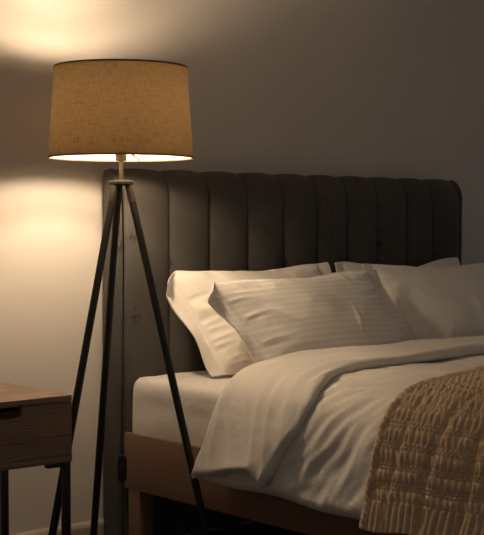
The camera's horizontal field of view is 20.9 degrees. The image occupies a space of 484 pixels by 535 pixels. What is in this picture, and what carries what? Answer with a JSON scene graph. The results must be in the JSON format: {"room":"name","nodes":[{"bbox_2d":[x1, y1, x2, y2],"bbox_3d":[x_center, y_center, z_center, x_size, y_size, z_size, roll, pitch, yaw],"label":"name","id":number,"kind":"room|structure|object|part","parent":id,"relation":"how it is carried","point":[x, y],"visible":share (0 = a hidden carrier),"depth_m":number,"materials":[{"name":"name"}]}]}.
{"room":"bedroom","nodes":[
{"label":"bedroom","id":0,"kind":"room"},
{"bbox_2d":[0,0,483,534],"bbox_3d":[-0.488,-0.372,4.244,7.200,2.670,0.120,-2,2,-41],"label":"wall","id":1,"kind":"structure","parent":0,"point":[394,89],"depth_m":4.49,"materials":[{"name":"paint"}]},
{"bbox_2d":[12,518,255,534],"bbox_3d":[-0.443,0.862,4.232,7.200,0.104,0.016,-2,2,-41],"label":"baseboard","id":2,"kind":"structure","parent":1,"relation":"attached to","point":[81,528],"depth_m":4.17,"materials":[{"name":"paint"}]},
{"bbox_2d":[190,521,306,534],"bbox_3d":[1.258,1.002,2.279,7.200,0.050,5.200,-2,2,-41],"label":"floor","id":3,"kind":"structure","parent":0,"point":[253,528],"depth_m":4.51,"materials":[{"name":"brown wood"}]},
{"bbox_2d":[0,383,71,534],"bbox_3d":[-0.754,0.641,3.577,0.460,0.587,0.354,-2,2,-41],"label":"nightstand","id":4,"kind":"object","parent":3,"relation":"on","point":[36,424],"visible":1,"depth_m":3.54,"materials":[{"name":"brown wood"}]},
{"bbox_3d":[-0.696,0.725,3.846,0.019,0.404,0.019,-2,2,-41],"label":"leg","id":5,"kind":"part","parent":4,"relation":"part of","materials":[{"name":"black metal"}]},
{"bbox_3d":[-0.593,0.435,3.724,0.016,0.147,0.332,-2,2,-41],"label":"panel","id":6,"kind":"part","parent":4,"relation":"part of","materials":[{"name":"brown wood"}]},
{"bbox_3d":[-0.644,0.444,3.444,0.458,0.145,0.018,-2,2,-41],"label":"drawer","id":7,"kind":"part","parent":4,"relation":"part of","materials":[{"name":"brown wood"}]},
{"bbox_3d":[-0.510,0.537,3.570,0.053,0.012,0.020,-2,2,-41],"label":"mounting plate","id":8,"kind":"part","parent":4,"relation":"part of","materials":[{"name":"black metal"}]},
{"bbox_3d":[-0.482,0.732,3.600,0.019,0.404,0.019,-2,2,-41],"label":"leg","id":9,"kind":"part","parent":4,"relation":"part of","materials":[{"name":"black metal"}]},
{"bbox_2d":[48,59,210,534],"bbox_3d":[-0.301,0.175,3.806,0.509,1.502,0.505,0,2,4],"label":"floor lamp","id":10,"kind":"object","parent":3,"relation":"on","point":[103,110],"visible":1,"depth_m":3.65,"materials":[{"name":"fabric"}]},
{"bbox_3d":[-0.462,0.351,3.683,0.023,1.118,0.282,2,3,45],"label":"leg","id":11,"kind":"part","parent":10,"relation":"part of","materials":[{"name":"black metal"}]},
{"bbox_3d":[-0.413,0.343,3.943,0.023,1.118,0.282,-1,2,-24],"label":"leg","id":12,"kind":"part","parent":10,"relation":"part of","materials":[{"name":"black metal"}]},
{"bbox_3d":[-0.348,-0.444,3.770,0.415,0.257,0.415,-2,2,-41],"label":"lamp shade","id":13,"kind":"part","parent":10,"relation":"part of","materials":[{"name":"fabric"}]},
{"bbox_3d":[-0.348,-0.573,3.766,0.383,0.004,0.383,-2,2,-41],"label":"shade trim","id":14,"kind":"part","parent":10,"relation":"part of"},
{"bbox_3d":[-0.348,-0.278,3.776,0.012,0.060,0.012,-2,2,-41],"label":"stem","id":15,"kind":"part","parent":10,"relation":"part of","materials":[{"name":"gold metal"}]},
{"bbox_2d":[115,155,126,160],"bbox_3d":[-0.348,-0.333,3.774,0.036,0.051,0.036,-2,2,-41],"label":"socket","id":16,"kind":"object","parent":10,"relation":"attached to","point":[117,157],"depth_m":3.76,"materials":[{"name":"gold metal"}]},
{"bbox_3d":[-0.348,-0.316,3.774,0.417,0.004,0.417,-2,2,-41],"label":"shade trim","id":17,"kind":"part","parent":10,"relation":"part of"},
{"bbox_2d":[117,455,126,481],"bbox_3d":[-0.348,0.583,3.803,0.029,0.078,0.016,0,2,0],"label":"switch","id":18,"kind":"object","parent":10,"relation":"attached to","point":[121,460],"depth_m":3.80,"materials":[{"name":"black plastic"}]},
{"bbox_3d":[-0.430,0.341,3.906,0.010,1.165,0.287,-1,2,-37],"label":"cord","id":19,"kind":"part","parent":10,"relation":"part of","materials":[{"name":"black plastic"}]},
{"bbox_3d":[-0.193,0.349,3.754,0.281,1.118,0.022,0,2,15],"label":"leg","id":20,"kind":"part","parent":10,"relation":"part of","materials":[{"name":"black metal"}]},
{"bbox_2d":[103,168,462,534],"bbox_3d":[0.896,0.308,3.918,1.672,1.231,2.164,-2,2,-41],"label":"bed","id":21,"kind":"object","parent":3,"relation":"on","point":[190,220],"visible":0.44,"depth_m":4.27,"materials":[{"name":"grey fabric"}]},
{"bbox_3d":[-0.407,0.283,4.157,0.020,1.186,0.084,-2,2,-41],"label":"panel","id":22,"kind":"part","parent":21,"relation":"part of","materials":[{"name":"grey fabric"}]},
{"bbox_3d":[-0.316,0.805,4.106,0.055,0.226,0.060,-2,2,-41],"label":"leg","id":23,"kind":"part","parent":21,"relation":"part of","materials":[{"name":"brown wood"}]},
{"bbox_2d":[132,370,233,446],"bbox_3d":[0.913,0.458,3.892,1.626,0.229,2.016,-2,2,-41],"label":"mattress","id":24,"kind":"object","parent":21,"relation":"on","point":[154,414],"visible":0.12,"depth_m":3.97,"materials":[{"name":"white fabric"}]},
{"bbox_2d":[166,262,331,376],"bbox_3d":[0.078,0.159,4.277,0.753,0.338,0.223,-2,2,-41],"label":"pillow","id":25,"kind":"object","parent":24,"relation":"on","point":[223,351],"visible":0.41,"depth_m":4.09,"materials":[{"name":"fabric"}]},
{"bbox_2d":[208,269,410,362],"bbox_3d":[0.244,0.167,4.176,0.835,0.306,0.202,-2,2,-41],"label":"pillow","id":26,"kind":"object","parent":24,"relation":"on","point":[273,318],"visible":0.73,"depth_m":4.08,"materials":[{"name":"fabric"}]},
{"bbox_2d":[191,336,483,519],"bbox_3d":[1.074,0.467,3.713,1.881,0.434,1.630,-2,2,-41],"label":"duvet","id":27,"kind":"object","parent":24,"relation":"on","point":[300,427],"visible":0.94,"depth_m":3.51,"materials":[{"name":"fabric"}]},
{"bbox_2d":[359,365,483,534],"bbox_3d":[1.166,0.446,3.597,1.878,0.361,0.785,-2,2,-41],"label":"knitted throw","id":28,"kind":"object","parent":27,"relation":"on","point":[426,472],"visible":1,"depth_m":3.11,"materials":[{"name":"beige fabric"}]},
{"bbox_2d":[334,257,459,271],"bbox_3d":[0.630,0.139,4.782,0.674,0.338,0.192,-2,2,-41],"label":"pillow","id":29,"kind":"object","parent":24,"relation":"on","point":[446,262],"visible":0.09,"depth_m":4.91,"materials":[{"name":"fabric"}]},
{"bbox_2d":[362,263,483,339],"bbox_3d":[0.737,0.145,4.666,0.688,0.327,0.189,-1,2,-37],"label":"pillow","id":30,"kind":"object","parent":24,"relation":"on","point":[440,302],"visible":0.67,"depth_m":4.58,"materials":[{"name":"fabric"}]},
{"bbox_3d":[0.299,0.628,3.357,0.015,0.176,2.022,-2,2,-41],"label":"rail","id":31,"kind":"part","parent":21,"relation":"part of","materials":[{"name":"brown wood"}]},
{"bbox_3d":[0.835,0.248,5.236,0.032,1.186,0.084,-2,2,-41],"label":"panel","id":32,"kind":"part","parent":21,"relation":"part of","materials":[{"name":"grey fabric"}]}
]}

